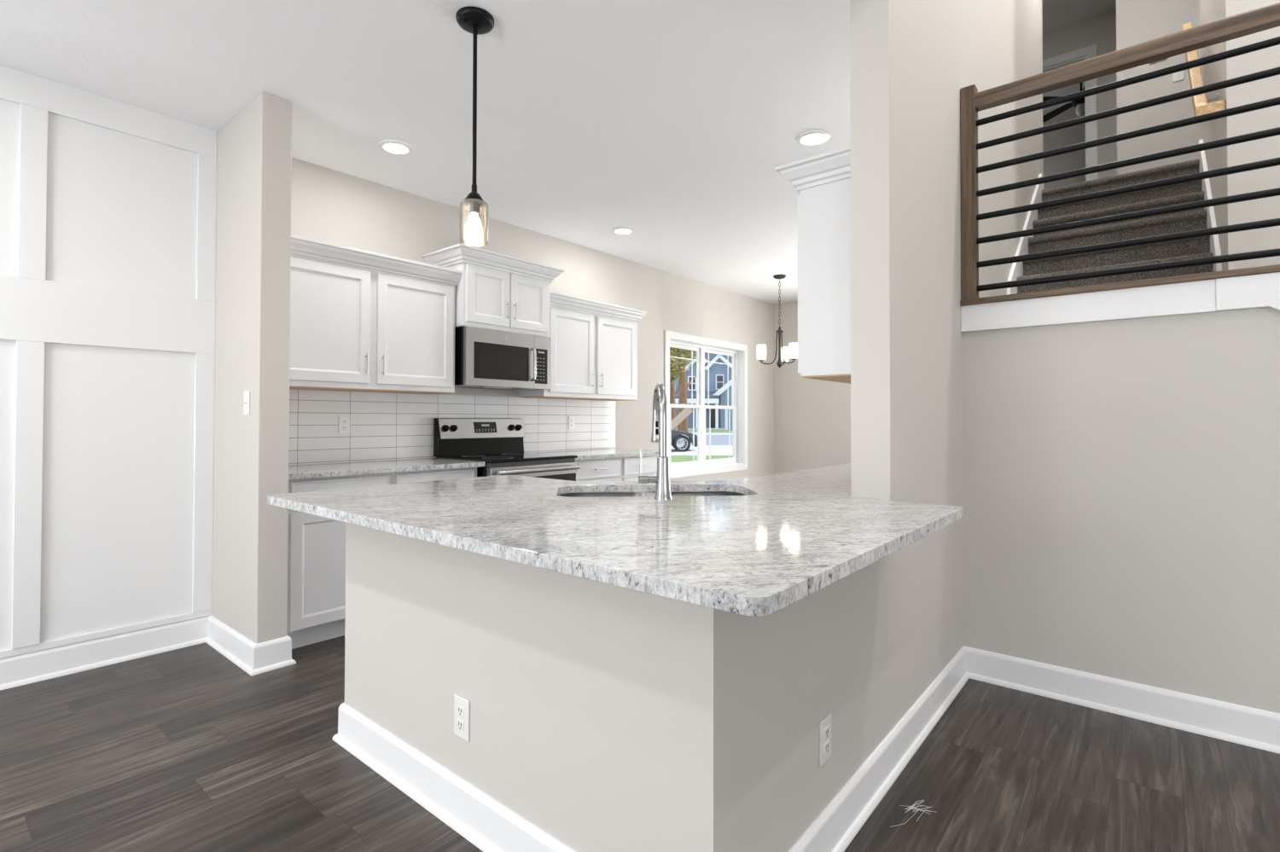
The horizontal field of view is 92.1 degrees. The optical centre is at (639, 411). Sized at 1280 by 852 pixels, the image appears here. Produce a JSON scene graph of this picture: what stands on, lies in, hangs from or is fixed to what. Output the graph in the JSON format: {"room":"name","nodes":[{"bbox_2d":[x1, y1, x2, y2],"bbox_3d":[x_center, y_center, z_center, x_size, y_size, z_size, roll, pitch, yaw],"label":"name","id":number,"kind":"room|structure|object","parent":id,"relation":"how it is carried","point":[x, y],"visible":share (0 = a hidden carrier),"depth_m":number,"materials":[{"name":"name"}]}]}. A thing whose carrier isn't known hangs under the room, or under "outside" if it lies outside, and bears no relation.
{"room":"kitchen","nodes":[
{"label":"kitchen","id":0,"kind":"room"},
{"bbox_2d":[211,91,291,644],"bbox_3d":[-2.070,-0.144,3.225,0.839,2.740,0.133,-1,-1,40],"label":"wall","id":1,"kind":"structure","parent":0,"point":[254,150],"depth_m":2.99,"materials":[{"name":"grey paint"}]},
{"bbox_2d":[243,390,250,415],"bbox_3d":[-1.910,-0.039,2.998,0.072,0.118,0.008,-1,-1,40],"label":"light switch","id":2,"kind":"object","parent":1,"relation":"attached to","point":[247,394],"visible":1,"depth_m":2.99,"materials":[{"name":"white plastic"}]},
{"bbox_2d":[205,615,296,676],"bbox_3d":[-1.994,1.159,3.141,0.694,0.133,0.193,-1,-1,40],"label":"baseboard","id":3,"kind":"structure","parent":1,"relation":"attached to","point":[253,659],"depth_m":2.96,"materials":[{"name":"white paint"}]},
{"bbox_2d":[0,98,773,651],"bbox_3d":[-1.779,-0.131,4.092,0.174,2.740,11.200,-1,-1,40],"label":"wall","id":4,"kind":"structure","parent":0,"point":[118,501],"depth_m":3.11,"materials":[{"name":"white paint"}]},
{"bbox_2d":[0,616,209,691],"bbox_3d":[-3.760,1.133,1.545,0.030,0.133,4.581,-1,-1,40],"label":"baseboard","id":5,"kind":"structure","parent":4,"relation":"attached to","point":[25,669],"depth_m":2.95,"materials":[{"name":"white paint"}]},
{"bbox_2d":[0,64,217,658],"bbox_3d":[-3.761,-0.237,1.567,0.020,2.606,4.581,-1,-1,40],"label":"trim","id":6,"kind":"structure","parent":4,"relation":"attached to","point":[35,311],"depth_m":2.89,"materials":[{"name":"white paint"}]},
{"bbox_2d":[289,234,462,394],"bbox_3d":[-1.693,-0.534,3.814,0.370,0.818,1.242,-1,-1,40],"label":"upper cabinet","id":7,"kind":"object","parent":4,"relation":"attached to","point":[363,321],"visible":0.83,"depth_m":3.69,"materials":[{"name":"white paint"}]},
{"bbox_2d":[288,389,615,465],"bbox_3d":[-1.234,0.116,4.638,0.006,0.462,3.113,-1,-1,40],"label":"backsplash","id":8,"kind":"structure","parent":4,"relation":"attached to","point":[383,426],"depth_m":4.22,"materials":[{"name":"white tile"}]},
{"bbox_2d":[338,415,349,434],"bbox_3d":[-1.857,0.087,3.880,0.009,0.118,0.072,-1,-1,40],"label":"power outlet","id":9,"kind":"object","parent":8,"relation":"attached to","point":[344,421],"visible":1,"depth_m":3.88,"materials":[{"name":"white plastic"}]},
{"bbox_2d":[342,419,347,424],"bbox_3d":[-1.855,0.067,3.879,0.004,0.028,0.033,-1,-1,40],"label":"receptacle","id":10,"kind":"object","parent":9,"relation":"attached to","point":[344,421],"depth_m":3.88,"materials":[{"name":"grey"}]},
{"bbox_2d":[342,425,347,430],"bbox_3d":[-1.855,0.107,3.879,0.004,0.028,0.033,-1,-1,40],"label":"receptacle","id":11,"kind":"object","parent":9,"relation":"attached to","point":[344,427],"depth_m":3.88,"materials":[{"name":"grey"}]},
{"bbox_2d":[568,416,574,430],"bbox_3d":[-0.598,0.104,5.389,0.009,0.118,0.072,-1,-1,40],"label":"power outlet","id":12,"kind":"object","parent":8,"relation":"attached to","point":[571,419],"visible":1,"depth_m":5.38,"materials":[{"name":"white plastic"}]},
{"bbox_2d":[421,243,564,337],"bbox_3d":[-1.050,-0.825,4.518,0.459,0.518,0.932,-1,-1,40],"label":"upper cabinet","id":13,"kind":"object","parent":4,"relation":"attached to","point":[495,291],"visible":0.9,"depth_m":4.33,"materials":[{"name":"white paint"}]},
{"bbox_2d":[454,325,550,390],"bbox_3d":[-1.054,-0.363,4.521,0.440,0.397,0.750,-1,-1,40],"label":"microwave","id":14,"kind":"object","parent":13,"relation":"attached to","point":[485,358],"visible":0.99,"depth_m":4.35,"materials":[{"name":"silver metal"}]},
{"bbox_2d":[518,290,647,401],"bbox_3d":[-0.452,-0.508,5.300,0.370,0.812,1.186,-1,-1,40],"label":"upper cabinet","id":15,"kind":"object","parent":4,"relation":"attached to","point":[594,343],"visible":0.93,"depth_m":5.14,"materials":[{"name":"white paint"}]},
{"bbox_2d":[664,330,747,478],"bbox_3d":[0.747,-0.056,7.115,0.158,1.552,1.680,-1,-1,40],"label":"window","id":16,"kind":"structure","parent":4,"relation":"in","point":[738,352],"depth_m":7.18,"materials":[{"name":"white paint"}]},
{"bbox_2d":[669,350,697,404],"bbox_3d":[0.454,-0.382,6.863,0.010,0.625,0.636,-1,-1,40],"label":"grille","id":17,"kind":"object","parent":16,"relation":"attached to","point":[691,359],"depth_m":7.03,"materials":[{"name":"white paint"}]},
{"bbox_2d":[669,407,698,463],"bbox_3d":[0.469,0.262,6.840,0.010,0.605,0.636,-1,-1,40],"label":"grille","id":18,"kind":"object","parent":16,"relation":"attached to","point":[694,462],"depth_m":7.00,"materials":[{"name":"white paint"}]},
{"bbox_2d":[704,353,733,406],"bbox_3d":[0.947,-0.373,7.454,0.010,0.625,0.636,-1,-1,40],"label":"grille","id":19,"kind":"object","parent":16,"relation":"attached to","point":[724,354],"depth_m":7.62,"materials":[{"name":"white paint"}]},
{"bbox_2d":[705,408,733,459],"bbox_3d":[0.963,0.272,7.431,0.010,0.605,0.636,-1,-1,40],"label":"grille","id":20,"kind":"object","parent":16,"relation":"attached to","point":[729,449],"depth_m":7.59,"materials":[{"name":"white paint"}]},
{"bbox_2d":[0,0,849,304],"bbox_3d":[-0.577,-1.562,3.111,3.190,0.100,11.200,-1,-1,40],"label":"ceiling","id":21,"kind":"structure","parent":0,"point":[671,122],"depth_m":2.91,"materials":[{"name":"white paint"}]},
{"bbox_2d":[378,139,413,155],"bbox_3d":[-1.392,-1.501,3.522,0.186,0.014,0.186,-1,-1,40],"label":"recessed light","id":22,"kind":"object","parent":21,"relation":"in","point":[395,147],"visible":1,"depth_m":3.51,"materials":[{"name":"white paint"}]},
{"bbox_2d":[455,5,494,245],"bbox_3d":[-0.639,-1.086,2.387,0.143,0.871,0.143,-1,-1,40],"label":"pendant lamp","id":23,"kind":"object","parent":21,"relation":"hanging from","point":[476,20],"visible":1,"depth_m":2.37,"materials":[{"name":"black metal"}]},
{"bbox_2d":[611,226,634,234],"bbox_3d":[-0.140,-1.478,5.070,0.186,0.014,0.186,-1,-1,40],"label":"recessed light","id":24,"kind":"object","parent":21,"relation":"in","point":[619,230],"visible":1,"depth_m":5.05,"materials":[{"name":"white paint"}]},
{"bbox_2d":[756,274,797,367],"bbox_3d":[1.541,-0.962,6.659,0.436,0.994,0.433,-1,-1,40],"label":"chandelier","id":25,"kind":"object","parent":21,"relation":"hanging from","point":[761,349],"visible":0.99,"depth_m":6.62,"materials":[{"name":"white glass"}]},
{"bbox_2d":[796,129,831,145],"bbox_3d":[0.952,-1.498,3.395,0.186,0.014,0.186,-1,-1,40],"label":"recessed light","id":26,"kind":"object","parent":21,"relation":"in","point":[813,137],"visible":1,"depth_m":3.38,"materials":[{"name":"white paint"}]},
{"bbox_2d":[344,523,890,851],"bbox_3d":[-0.121,0.774,2.195,1.620,0.884,1.097,-1,-1,40],"label":"wall","id":27,"kind":"structure","parent":0,"point":[607,718],"depth_m":1.56,"materials":[{"name":"grey paint"}]},
{"bbox_2d":[453,694,469,742],"bbox_3d":[-0.523,0.899,1.808,0.072,0.118,0.009,-1,-1,40],"label":"power outlet","id":28,"kind":"object","parent":27,"relation":"attached to","point":[461,705],"visible":1,"depth_m":1.80,"materials":[{"name":"white plastic"}]},
{"bbox_2d":[457,704,464,717],"bbox_3d":[-0.525,0.879,1.807,0.033,0.028,0.004,-1,-1,40],"label":"receptacle","id":29,"kind":"object","parent":28,"relation":"attached to","point":[460,707],"depth_m":1.80,"materials":[{"name":"grey plastic"}]},
{"bbox_2d":[457,719,464,731],"bbox_3d":[-0.525,0.919,1.806,0.033,0.028,0.004,-1,-1,40],"label":"receptacle","id":30,"kind":"object","parent":28,"relation":"attached to","point":[460,722],"depth_m":1.80,"materials":[{"name":"grey plastic"}]},
{"bbox_2d":[332,646,969,851],"bbox_3d":[0.197,1.155,2.572,1.680,0.133,2.152,-1,-1,40],"label":"baseboard","id":31,"kind":"structure","parent":27,"relation":"attached to","point":[486,823],"depth_m":1.89,"materials":[{"name":"white paint"}]},
{"bbox_2d":[819,713,831,767],"bbox_3d":[0.503,0.890,1.670,0.009,0.118,0.072,-1,-1,40],"label":"power outlet","id":32,"kind":"object","parent":27,"relation":"attached to","point":[825,724],"visible":1,"depth_m":1.66,"materials":[{"name":"white plastic"}]},
{"bbox_2d":[824,726,829,740],"bbox_3d":[0.505,0.870,1.669,0.004,0.028,0.033,-1,-1,40],"label":"receptacle","id":33,"kind":"object","parent":32,"relation":"attached to","point":[826,728],"depth_m":1.67,"materials":[{"name":"grey plastic"}]},
{"bbox_2d":[824,740,829,755],"bbox_3d":[0.505,0.910,1.669,0.004,0.028,0.033,-1,-1,40],"label":"receptacle","id":34,"kind":"object","parent":32,"relation":"attached to","point":[826,742],"depth_m":1.67,"materials":[{"name":"grey plastic"}]},
{"bbox_2d":[0,635,1279,851],"bbox_3d":[1.502,1.267,1.333,8.620,0.120,11.200,-1,-1,40],"label":"floor","id":35,"kind":"structure","parent":0,"point":[181,750],"depth_m":2.04,"materials":[{"name":"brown wood"}]},
{"bbox_2d":[286,467,477,649],"bbox_3d":[-1.620,0.792,3.684,0.626,0.883,1.165,-1,-1,40],"label":"base cabinet","id":36,"kind":"object","parent":35,"relation":"on","point":[316,544],"visible":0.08,"depth_m":3.22,"materials":[{"name":"white paint"}]},
{"bbox_2d":[288,458,485,480],"bbox_3d":[-1.607,0.335,3.690,0.631,0.030,1.182,-1,-1,40],"label":"countertop","id":37,"kind":"structure","parent":36,"relation":"on","point":[336,469],"depth_m":3.56,"materials":[{"name":"white stone"}]},
{"bbox_2d":[433,418,580,481],"bbox_3d":[-0.933,0.648,4.399,0.720,1.193,0.768,-1,-1,40],"label":"range","id":38,"kind":"object","parent":35,"relation":"on","point":[496,442],"visible":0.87,"depth_m":4.41,"materials":[{"name":"silver metal"}]},
{"bbox_2d":[436,452,577,463],"bbox_3d":[-0.939,0.330,4.409,0.625,0.020,0.768,-1,-1,40],"label":"cooktop","id":39,"kind":"object","parent":38,"relation":"in","point":[488,457],"depth_m":4.32,"materials":[{"name":"black glass"}]},
{"bbox_2d":[574,454,658,481],"bbox_3d":[-0.378,0.815,5.173,0.626,0.883,1.111,-1,-1,40],"label":"base cabinet","id":40,"kind":"object","parent":35,"relation":"on","point":[627,468],"visible":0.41,"depth_m":4.98,"materials":[{"name":"white paint"}]},
{"bbox_2d":[534,448,668,460],"bbox_3d":[-0.362,0.357,5.182,0.631,0.030,1.149,-1,-1,40],"label":"countertop","id":41,"kind":"structure","parent":40,"relation":"on","point":[602,453],"depth_m":5.07,"materials":[{"name":"white stone"}]},
{"bbox_2d":[893,800,933,826],"bbox_3d":[0.807,1.207,1.857,0.186,0.010,0.076,0,-1,-18],"label":"plastic shreds","id":42,"kind":"object","parent":35,"relation":"on","point":[917,810],"visible":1,"depth_m":1.87,"materials":[{"name":"white plastic"}]},
{"bbox_3d":[1.127,0.790,3.140,0.643,0.883,1.473,-1,-1,40],"label":"base cabinet","id":43,"kind":"object","parent":35,"relation":"on","visible":0},
{"bbox_2d":[267,463,963,616],"bbox_3d":[0.404,0.326,2.743,1.981,0.030,3.064,-1,-1,40],"label":"countertop","id":44,"kind":"structure","parent":43,"relation":"on","point":[792,536],"depth_m":1.59,"materials":[{"name":"white stone"}]},
{"bbox_2d":[558,491,745,497],"bbox_3d":[0.057,0.437,2.379,0.840,0.204,0.470,0,-1,-5],"label":"sink","id":45,"kind":"object","parent":44,"relation":"in","point":[672,493],"visible":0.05,"depth_m":2.57,"materials":[{"name":"silver metal"}]},
{"bbox_2d":[638,383,671,500],"bbox_3d":[0.044,0.101,2.207,0.114,0.403,0.246,0,-1,-5],"label":"faucet","id":46,"kind":"object","parent":44,"relation":"on","point":[660,402],"visible":1,"depth_m":2.10,"materials":[{"name":"grey metal"}]},
{"bbox_2d":[669,347,696,430],"bbox_3d":[1.885,-1.948,39.907,5.047,7.686,3.214,1,-1,-41],"label":"tree","id":47,"kind":"object","parent":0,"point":[673,352],"visible":0.18,"depth_m":39.84,"materials":[{"name":"green plant"}]},
{"bbox_2d":[773,301,850,474],"bbox_3d":[2.976,-0.077,7.352,3.190,2.740,0.100,-1,-1,40],"label":"wall","id":48,"kind":"structure","parent":0,"point":[812,417],"depth_m":8.01,"materials":[{"name":"grey paint"}]},
{"bbox_2d":[849,0,1043,730],"bbox_3d":[2.043,-1.480,3.655,0.135,5.440,3.865,-1,-1,40],"label":"wall","id":49,"kind":"structure","parent":0,"point":[910,61],"depth_m":2.39,"materials":[{"name":"grey paint"}]},
{"bbox_2d":[774,145,850,383],"bbox_3d":[1.065,-0.584,2.896,0.404,0.894,1.062,-1,-1,40],"label":"upper cabinet","id":50,"kind":"object","parent":49,"relation":"attached to","point":[823,181],"visible":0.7,"depth_m":2.56,"materials":[{"name":"white paint"}]},
{"bbox_2d":[1042,106,1085,189],"bbox_3d":[5.200,-2.920,7.591,4.900,2.440,2.050,-1,-1,40],"label":"wall","id":51,"kind":"structure","parent":0,"point":[1073,135],"depth_m":8.35,"materials":[{"name":"grey paint"}]},
{"bbox_2d":[1041,0,1116,111],"bbox_3d":[2.606,-4.270,2.157,7.900,0.100,13.750,-1,-1,40],"label":"ceiling","id":52,"kind":"structure","parent":0,"point":[1056,14],"depth_m":6.45,"materials":[{"name":"white paint"}]},
{"bbox_2d":[1042,82,1084,122],"bbox_3d":[5.457,-3.880,7.554,1.104,0.520,1.160,-1,-1,40],"label":"ceiling fan","id":53,"kind":"object","parent":52,"relation":"hanging from","point":[1079,104],"visible":0.42,"depth_m":7.59,"materials":[{"name":"black metal"}]},
{"bbox_2d":[1042,9,1117,179],"bbox_3d":[4.511,-2.933,6.766,4.700,2.440,0.100,-1,-1,40],"label":"wall","id":54,"kind":"structure","parent":0,"point":[1100,30],"depth_m":6.46,"materials":[{"name":"grey paint"}]},
{"bbox_2d":[1042,43,1097,181],"bbox_3d":[4.459,-2.780,6.796,0.930,2.135,0.118,-1,-1,40],"label":"door","id":55,"kind":"structure","parent":54,"relation":"in","point":[1090,103],"depth_m":6.50,"materials":[{"name":"white paint"}]},
{"bbox_2d":[961,307,1279,714],"bbox_3d":[2.925,0.356,1.780,3.595,1.720,0.110,-1,-1,40],"label":"wall","id":56,"kind":"structure","parent":0,"point":[1121,478],"depth_m":2.49,"materials":[{"name":"grey paint"}]},
{"bbox_2d":[960,279,1215,332],"bbox_3d":[1.840,-0.434,2.612,0.873,0.122,0.022,-1,-1,40],"label":"trim","id":57,"kind":"structure","parent":56,"relation":"attached to","point":[1200,296],"depth_m":2.56,"materials":[{"name":"white paint"}]},
{"bbox_2d":[960,1,1279,306],"bbox_3d":[2.021,-1.016,2.538,1.253,1.042,0.147,-1,-1,40],"label":"railing","id":58,"kind":"object","parent":56,"relation":"on","point":[972,101],"visible":0.95,"depth_m":2.54,"materials":[{"name":"brown wood"}]},
{"bbox_2d":[963,645,1279,754],"bbox_3d":[2.802,1.149,1.780,3.394,0.133,0.030,-1,-1,40],"label":"baseboard","id":59,"kind":"structure","parent":56,"relation":"attached to","point":[1258,729],"depth_m":2.47,"materials":[{"name":"white paint"}]},
{"bbox_2d":[1216,272,1279,311],"bbox_3d":[3.236,0.292,1.434,2.770,1.600,0.024,-1,-1,40],"label":"trim","id":60,"kind":"structure","parent":56,"relation":"attached to","point":[1261,290],"depth_m":2.27,"materials":[{"name":"white paint"}]},
{"bbox_2d":[1116,0,1201,174],"bbox_3d":[5.646,-2.954,5.038,2.743,2.440,1.100,-1,-1,40],"label":"wall","id":61,"kind":"structure","parent":0,"point":[1137,21],"depth_m":5.33,"materials":[{"name":"grey paint"}]},
{"bbox_2d":[1172,70,1183,82],"bbox_3d":[4.553,-2.854,5.223,0.070,0.120,0.013,-1,-1,40],"label":"wall switch","id":62,"kind":"object","parent":61,"relation":"attached to","point":[1178,76],"visible":0.59,"depth_m":5.22,"materials":[{"name":"white plastic"}]},
{"bbox_2d":[1199,0,1279,270],"bbox_3d":[5.092,-1.492,2.319,4.330,5.440,2.010,-1,-1,40],"label":"wall","id":63,"kind":"structure","parent":0,"point":[1267,208],"depth_m":2.89,"materials":[{"name":"grey paint"}]},
{"bbox_2d":[1181,22,1225,116],"bbox_3d":[3.260,-2.031,3.594,0.109,1.233,1.585,-1,-1,40],"label":"wall handrail","id":64,"kind":"object","parent":63,"relation":"attached to","point":[1201,107],"visible":0.45,"depth_m":3.23,"materials":[{"name":"brown wood"}]},
{"bbox_3d":[2.374,-0.388,3.001,1.194,0.250,1.040,-1,-1,40],"label":"floor","id":65,"kind":"structure","parent":0,"visible":0},
{"bbox_2d":[1006,139,1221,295],"bbox_3d":[3.150,-1.094,4.119,0.961,1.595,1.735,-1,-1,40],"label":"staircase","id":66,"kind":"structure","parent":65,"relation":"on","point":[1198,190],"depth_m":4.02,"materials":[{"name":"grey carpet"}]},
{"label":"outside","id":67,"kind":"structure","parent":0,"visible":0},
{"bbox_2d":[670,445,732,455],"bbox_3d":[22.497,1.792,25.578,95.000,0.380,6.800,0,-1,0],"label":"driveway","id":68,"kind":"structure","parent":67,"point":[712,447],"depth_m":24.36,"materials":[{"name":"grey concrete"}]},
{"bbox_2d":[671,429,697,452],"bbox_3d":[0.159,0.896,25.077,4.450,1.470,1.806,0,-1,0],"label":"parked car","id":69,"kind":"object","parent":68,"relation":"on","point":[677,435],"visible":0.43,"depth_m":24.19,"materials":[{"name":"grey paint"}]},
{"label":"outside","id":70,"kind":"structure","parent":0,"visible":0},
{"bbox_2d":[670,455,732,463],"bbox_3d":[14.997,1.770,22.178,83.372,0.300,33.898,0,-1,-22],"label":"lawn","id":71,"kind":"structure","parent":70,"point":[673,458],"depth_m":20.89,"materials":[{"name":"green plant"}]},
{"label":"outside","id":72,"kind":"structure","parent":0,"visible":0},
{"bbox_2d":[694,433,732,435],"bbox_3d":[22.496,1.877,45.979,75.501,0.330,63.940,-1,-1,40],"label":"sidewalk","id":73,"kind":"structure","parent":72,"point":[695,433],"depth_m":46.04,"materials":[{"name":"grey concrete"}]},
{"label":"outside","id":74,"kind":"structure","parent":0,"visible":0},
{"bbox_2d":[676,434,732,445],"bbox_3d":[22.496,1.831,36.479,95.000,0.440,15.000,0,-1,0],"label":"street","id":75,"kind":"structure","parent":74,"point":[715,439],"depth_m":34.76,"materials":[{"name":"grey asphalt"}]},
{"bbox_2d":[671,408,692,429],"bbox_3d":[2.014,0.708,35.994,2.132,2.027,0.120,0,-1,0],"label":"leaning board","id":76,"kind":"object","parent":75,"relation":"on","point":[681,416],"visible":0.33,"depth_m":35.94,"materials":[{"name":"beige wood"}]},
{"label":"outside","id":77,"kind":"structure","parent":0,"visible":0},
{"bbox_2d":[687,430,732,433],"bbox_3d":[24.996,2.162,71.478,129.924,0.410,119.380,-1,-1,40],"label":"verge","id":78,"kind":"structure","parent":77,"point":[689,431],"depth_m":54.60,"materials":[{"name":"green plant"}]},
{"bbox_2d":[673,350,696,431],"bbox_3d":[2.640,-3.339,51.616,4.881,10.635,6.415,-1,-1,40],"label":"tree","id":79,"kind":"object","parent":78,"relation":"on","point":[683,426],"visible":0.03,"depth_m":51.79,"materials":[{"name":"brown plant"}]},
{"bbox_2d":[673,351,732,430],"bbox_3d":[9.045,-2.776,65.344,12.425,9.755,12.600,0,-1,0],"label":"house","id":80,"kind":"structure","parent":78,"relation":"on","point":[718,372],"depth_m":61.90,"materials":[{"name":"blue"}]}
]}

